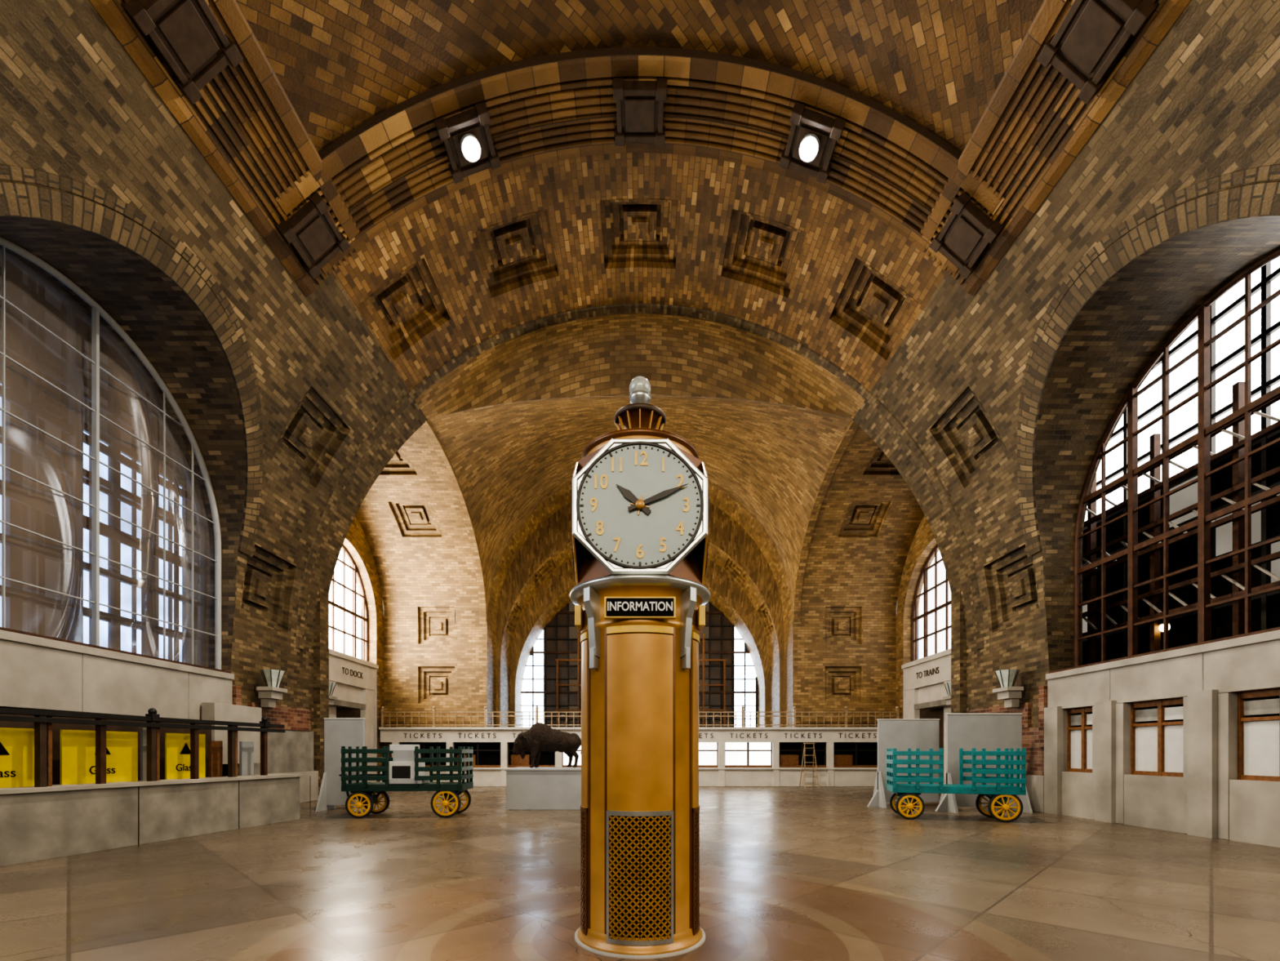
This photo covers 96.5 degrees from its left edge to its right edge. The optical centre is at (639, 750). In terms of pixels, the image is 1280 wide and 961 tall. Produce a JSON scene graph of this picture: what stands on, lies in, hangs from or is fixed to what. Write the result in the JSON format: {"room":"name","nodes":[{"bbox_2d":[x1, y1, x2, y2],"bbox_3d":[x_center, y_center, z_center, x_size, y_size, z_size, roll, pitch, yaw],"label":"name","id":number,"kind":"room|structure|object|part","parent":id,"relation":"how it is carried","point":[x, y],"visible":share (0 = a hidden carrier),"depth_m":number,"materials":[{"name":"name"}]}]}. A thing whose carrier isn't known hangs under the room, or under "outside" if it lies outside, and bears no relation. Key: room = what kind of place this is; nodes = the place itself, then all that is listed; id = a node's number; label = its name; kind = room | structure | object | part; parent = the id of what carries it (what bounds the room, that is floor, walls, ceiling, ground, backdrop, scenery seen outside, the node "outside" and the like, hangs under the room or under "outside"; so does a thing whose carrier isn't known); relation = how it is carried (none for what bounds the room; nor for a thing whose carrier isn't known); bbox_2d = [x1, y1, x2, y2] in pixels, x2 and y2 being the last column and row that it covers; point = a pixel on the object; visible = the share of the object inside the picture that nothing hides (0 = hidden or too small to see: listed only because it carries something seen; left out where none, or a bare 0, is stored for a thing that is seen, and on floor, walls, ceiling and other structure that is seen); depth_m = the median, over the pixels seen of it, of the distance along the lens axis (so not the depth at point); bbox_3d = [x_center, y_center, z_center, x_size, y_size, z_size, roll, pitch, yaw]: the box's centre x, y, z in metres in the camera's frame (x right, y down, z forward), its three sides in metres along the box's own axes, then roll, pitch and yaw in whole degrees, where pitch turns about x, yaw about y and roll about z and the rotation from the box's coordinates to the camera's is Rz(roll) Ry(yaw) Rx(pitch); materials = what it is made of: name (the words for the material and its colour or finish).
{"room":"train station concourse","nodes":[
{"label":"train station concourse","id":0,"kind":"room"},
{"bbox_2d":[0,639,318,802],"bbox_3d":[-10.050,-0.120,12.425,0.900,3.240,11.150,0,0,0],"label":"wall","id":1,"kind":"structure","parent":0,"point":[33,677],"depth_m":11.54,"materials":[{"name":"stone"}]},
{"bbox_2d":[0,626,234,679],"bbox_3d":[-10.300,-1.840,10.400,0.800,0.200,7.100,0,0,0],"label":"trim","id":2,"kind":"structure","parent":1,"relation":"on","point":[6,633],"depth_m":10.57,"materials":[{"name":"stone"}]},
{"bbox_2d":[256,669,287,707],"bbox_3d":[-9.570,-1.621,14.900,0.516,0.961,0.620,0,0,0],"label":"wall sconce","id":3,"kind":"object","parent":1,"relation":"attached to","point":[268,694],"visible":1,"depth_m":14.75,"materials":[{"name":"stone"}]},
{"bbox_2d":[36,546,365,776],"bbox_3d":[-12.000,-5.000,12.685,2.900,13.000,19.370,0,0,0],"label":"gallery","id":4,"kind":"object","parent":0,"point":[60,583],"visible":0.02,"depth_m":14.76,"materials":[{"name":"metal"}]},
{"bbox_2d":[0,0,427,795],"bbox_3d":[-9.146,-4.466,5.500,4.909,11.931,25.000,0,0,0],"label":"brick wall","id":5,"kind":"structure","parent":0,"point":[100,182],"depth_m":11.56,"materials":[{"name":"brown brick"}]},
{"bbox_2d":[0,244,210,666],"bbox_3d":[-10.422,-5.175,10.400,0.206,6.550,7.040,0,0,0],"label":"window glass","id":6,"kind":"object","parent":5,"relation":"attached to","point":[32,505],"visible":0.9,"depth_m":10.61,"materials":[{"name":"glass"}]},
{"bbox_2d":[0,236,221,669],"bbox_3d":[-10.280,-5.194,10.400,0.140,6.611,7.200,0,0,0],"label":"window frame","id":7,"kind":"structure","parent":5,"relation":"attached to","point":[96,310],"depth_m":10.80,"materials":[{"name":"grey metal"}]},
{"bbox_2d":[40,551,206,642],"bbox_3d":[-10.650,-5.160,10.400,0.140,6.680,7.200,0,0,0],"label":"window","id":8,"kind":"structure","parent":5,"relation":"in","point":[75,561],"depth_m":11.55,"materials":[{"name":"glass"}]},
{"bbox_2d":[328,515,383,782],"bbox_3d":[-11.310,-4.515,21.500,0.980,12.030,7.000,0,0,0],"label":"wall","id":9,"kind":"structure","parent":0,"point":[368,690],"depth_m":23.19,"materials":[{"name":"tile"}]},
{"bbox_2d":[328,681,337,705],"bbox_3d":[-10.520,-1.821,19.200,0.516,0.961,0.620,0,0,0],"label":"wall sconce","id":10,"kind":"object","parent":9,"relation":"attached to","point":[331,685],"visible":0.27,"depth_m":19.20,"materials":[{"name":"stone"}]},
{"bbox_2d":[328,544,368,661],"bbox_3d":[-11.715,-5.950,21.600,0.370,4.500,5.500,0,0,0],"label":"window","id":11,"kind":"structure","parent":9,"relation":"in","point":[345,617],"depth_m":23.03,"materials":[{"name":"clear glass"}]},
{"bbox_2d":[342,666,362,677],"bbox_3d":[-10.900,-2.964,21.703,0.008,0.238,1.572,0,0,0],"label":"lettering","id":12,"kind":"object","parent":9,"relation":"attached to","point":[342,667],"visible":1,"depth_m":21.64},
{"bbox_2d":[378,706,898,786],"bbox_3d":[0.000,-0.328,27.140,22.200,3.655,5.720,0,0,0],"label":"counter","id":13,"kind":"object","parent":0,"point":[742,756],"depth_m":24.40,"materials":[{"name":"white stone"}]},
{"bbox_3d":[0.000,-1.478,24.430,22.140,0.905,0.133,0,0,0],"label":"railing","id":14,"kind":"part","parent":13,"relation":"part of","materials":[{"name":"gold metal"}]},
{"bbox_2d":[88,0,1191,757],"bbox_3d":[0.000,-5.950,11.600,22.400,14.900,37.200,0,0,0],"label":"vault","id":15,"kind":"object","parent":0,"point":[583,265],"visible":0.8,"depth_m":13.88,"materials":[{"name":"brick"}]},
{"bbox_2d":[120,0,243,104],"bbox_3d":[-6.559,-10.362,8.250,0.954,0.893,1.040,0,0,0],"label":"ceiling light fixture","id":16,"kind":"object","parent":15,"relation":"attached to","point":[187,35],"visible":1,"depth_m":8.25,"materials":[{"name":"brown metal"}]},
{"bbox_2d":[274,191,350,279],"bbox_3d":[-6.559,-10.362,11.500,0.954,0.893,1.040,0,0,0],"label":"ceiling light fixture","id":17,"kind":"object","parent":15,"relation":"attached to","point":[311,231],"visible":1,"depth_m":11.38,"materials":[{"name":"brown metal"}]},
{"bbox_2d":[433,100,501,183],"bbox_3d":[-3.453,-12.213,11.500,1.065,0.665,1.040,0,0,0],"label":"ceiling lamp","id":18,"kind":"object","parent":15,"relation":"attached to","point":[466,136],"visible":1,"depth_m":11.33,"materials":[{"name":"brown metal"}]},
{"bbox_2d":[613,76,666,146],"bbox_3d":[0.000,-12.865,11.500,1.040,0.290,1.040,0,0,0],"label":"ceiling light fixture","id":19,"kind":"object","parent":15,"relation":"attached to","point":[639,104],"visible":1,"depth_m":11.39,"materials":[{"name":"brown metal"}]},
{"bbox_2d":[778,100,846,183],"bbox_3d":[3.453,-12.213,11.500,1.065,0.665,1.040,0,0,0],"label":"ceiling lamp","id":20,"kind":"object","parent":15,"relation":"attached to","point":[813,136],"visible":1,"depth_m":11.33,"materials":[{"name":"brown metal"}]},
{"bbox_2d":[929,191,1005,279],"bbox_3d":[6.559,-10.362,11.500,0.954,0.893,1.040,0,0,0],"label":"ceiling light fixture","id":21,"kind":"object","parent":15,"relation":"attached to","point":[968,231],"visible":1,"depth_m":11.38,"materials":[{"name":"brown metal"}]},
{"bbox_2d":[1036,0,1159,104],"bbox_3d":[6.559,-10.362,8.250,0.954,0.893,1.040,0,0,0],"label":"ceiling light fixture","id":22,"kind":"object","parent":15,"relation":"attached to","point":[1092,35],"visible":1,"depth_m":8.25,"materials":[{"name":"brown metal"}]},
{"bbox_2d":[0,786,1279,960],"bbox_3d":[0.000,1.550,13.500,28.000,0.100,41.000,0,0,0],"label":"floor","id":23,"kind":"structure","parent":0,"point":[787,873],"depth_m":6.12,"materials":[{"name":"stone"}]},
{"bbox_2d":[0,707,302,866],"bbox_3d":[-8.867,0.390,8.826,1.650,2.220,8.515,0,0,9],"label":"counter","id":24,"kind":"object","parent":23,"relation":"on","point":[72,783],"depth_m":9.09,"materials":[{"name":"stone"}]},
{"bbox_2d":[0,770,15,777],"bbox_3d":[-8.672,0.293,7.727,0.006,0.126,0.372,0,0,9],"label":"print","id":25,"kind":"object","parent":24,"relation":"attached to","point":[2,773],"depth_m":7.82},
{"bbox_2d":[89,765,115,773],"bbox_3d":[-8.474,0.293,9.011,0.006,0.126,0.372,0,0,9],"label":"print","id":26,"kind":"object","parent":24,"relation":"attached to","point":[109,769],"depth_m":9.09},
{"bbox_2d":[176,764,190,770],"bbox_3d":[-8.260,0.293,10.395,0.006,0.126,0.372,0,0,9],"label":"print","id":27,"kind":"object","parent":24,"relation":"attached to","point":[179,766],"depth_m":10.35},
{"bbox_2d":[313,717,375,811],"bbox_3d":[-7.550,0.331,14.600,1.561,2.351,0.858,0,0,0],"label":"partition panel","id":28,"kind":"object","parent":23,"relation":"on","point":[339,732],"visible":0.73,"depth_m":14.57,"materials":[{"name":"white paint"}]},
{"bbox_2d":[338,744,473,817],"bbox_3d":[-5.457,0.675,13.294,2.865,1.650,1.140,0,0,-3],"label":"cart","id":29,"kind":"object","parent":23,"relation":"on","point":[406,771],"visible":1,"depth_m":12.79,"materials":[{"name":"wood"}]},
{"bbox_2d":[504,766,581,809],"bbox_3d":[-2.310,0.975,15.400,2.280,1.050,1.660,0,0,0],"label":"plinth","id":30,"kind":"object","parent":23,"relation":"on","point":[527,788],"visible":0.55,"depth_m":14.60,"materials":[{"name":"white stone"}]},
{"bbox_2d":[512,722,581,767],"bbox_3d":[-2.460,-0.161,15.343,1.874,1.208,0.580,0,0,-12],"label":"statue","id":31,"kind":"object","parent":30,"relation":"on","point":[540,736],"visible":0.98,"depth_m":15.15,"materials":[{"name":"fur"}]},
{"bbox_2d":[569,376,710,959],"bbox_3d":[0.000,-0.767,4.650,1.139,4.535,1.139,0,0,-3],"label":"clock","id":32,"kind":"object","parent":23,"relation":"on","point":[640,498],"visible":1,"depth_m":4.20,"materials":[{"name":"brown metal"}]},
{"bbox_2d":[799,742,819,788],"bbox_3d":[6.900,0.582,23.325,0.596,1.844,0.785,0,0,0],"label":"step ladder","id":33,"kind":"object","parent":23,"relation":"on","point":[813,748],"visible":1,"depth_m":23.17,"materials":[{"name":"brown wood"}]},
{"bbox_2d":[866,718,939,808],"bbox_3d":[7.140,0.316,15.500,1.941,2.381,0.858,0,0,0],"label":"partition panel","id":34,"kind":"object","parent":23,"relation":"on","point":[900,734],"visible":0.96,"depth_m":15.46,"materials":[{"name":"white paint"}]},
{"bbox_2d":[886,747,1026,822],"bbox_3d":[6.950,0.719,12.750,2.570,1.562,1.106,0,0,16],"label":"cart","id":35,"kind":"object","parent":23,"relation":"on","point":[908,793],"visible":1,"depth_m":12.42,"materials":[{"name":"wood"}]},
{"bbox_2d":[935,712,1033,813],"bbox_3d":[8.575,0.281,14.250,2.411,2.451,0.858,0,0,0],"label":"partition panel","id":36,"kind":"object","parent":23,"relation":"on","point":[989,731],"visible":0.69,"depth_m":14.21,"materials":[{"name":"white paint"}]},
{"bbox_2d":[896,515,951,783],"bbox_3d":[11.310,-4.515,21.500,0.980,12.030,7.000,0,0,0],"label":"wall","id":37,"kind":"structure","parent":0,"point":[911,691],"depth_m":22.93,"materials":[{"name":"tile"}]},
{"bbox_2d":[915,666,938,678],"bbox_3d":[10.900,-2.964,21.703,0.008,0.238,1.707,0,0,0],"label":"lettering","id":38,"kind":"object","parent":37,"relation":"attached to","point":[933,669],"visible":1,"depth_m":21.48},
{"bbox_2d":[911,544,951,661],"bbox_3d":[11.715,-5.950,21.600,0.370,4.500,5.500,0,0,0],"label":"window","id":39,"kind":"structure","parent":37,"relation":"in","point":[934,617],"depth_m":23.03,"materials":[{"name":"glass"}]},
{"bbox_2d":[942,681,951,705],"bbox_3d":[10.520,-1.821,19.200,0.516,0.961,0.620,0,0,0],"label":"wall sconce","id":40,"kind":"object","parent":37,"relation":"attached to","point":[948,685],"visible":0.36,"depth_m":19.20,"materials":[{"name":"stone"}]},
{"bbox_2d":[968,685,1047,812],"bbox_3d":[9.950,-0.050,15.980,0.200,3.100,4.040,0,0,0],"label":"wall","id":41,"kind":"structure","parent":0,"point":[1033,738],"depth_m":14.35,"materials":[{"name":"brick"}]},
{"bbox_2d":[992,669,1023,707],"bbox_3d":[9.570,-1.621,14.900,0.516,0.961,0.620,0,0,0],"label":"wall sconce","id":42,"kind":"object","parent":41,"relation":"attached to","point":[1011,694],"visible":1,"depth_m":14.75,"materials":[{"name":"stone"}]},
{"bbox_2d":[852,0,1279,727],"bbox_3d":[9.146,-4.466,5.500,4.909,11.931,25.000,0,0,0],"label":"brick wall","id":43,"kind":"structure","parent":0,"point":[1175,194],"depth_m":11.65,"materials":[{"name":"brown brick"}]},
{"bbox_2d":[1045,626,1279,679],"bbox_3d":[10.300,-1.840,10.400,0.800,0.200,7.100,0,0,0],"label":"trim","id":44,"kind":"structure","parent":43,"relation":"attached to","point":[1273,633],"depth_m":10.57,"materials":[{"name":"stone"}]},
{"bbox_2d":[1073,248,1279,666],"bbox_3d":[10.650,-5.170,10.400,0.140,6.660,7.200,0,0,0],"label":"window","id":45,"kind":"structure","parent":43,"relation":"in","point":[1202,313],"depth_m":11.05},
{"bbox_2d":[914,256,1279,726],"bbox_3d":[12.000,-5.000,12.685,2.900,13.000,19.370,0,0,0],"label":"window glass","id":46,"kind":"object","parent":45,"relation":"in","point":[1227,352],"visible":0.34,"depth_m":13.28,"materials":[{"name":"glass"}]},
{"bbox_2d":[1159,618,1170,631],"bbox_3d":[12.300,-3.150,13.400,0.200,0.700,0.200,0,0,0],"label":"work lamp","id":47,"kind":"object","parent":46,"relation":"attached to","point":[1161,624],"visible":0.39,"depth_m":13.38,"materials":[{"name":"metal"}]},
{"bbox_2d":[1044,639,1279,847],"bbox_3d":[10.420,-0.120,10.350,1.160,3.240,7.200,0,0,0],"label":"wall","id":48,"kind":"structure","parent":0,"point":[1189,744],"depth_m":10.71,"materials":[{"name":"white paint"}]},
{"bbox_3d":[0.000,-6.000,31.200,28.000,15.000,2.000,0,0,0],"label":"wall","id":49,"kind":"structure","parent":0,"visible":0},
{"bbox_2d":[520,601,759,727],"bbox_3d":[0.000,-4.000,30.095,14.000,11.000,0.810,0,0,0],"label":"window","id":50,"kind":"structure","parent":49,"relation":"in","point":[552,678],"depth_m":30.18,"materials":[{"name":"clear glass"}]}
]}

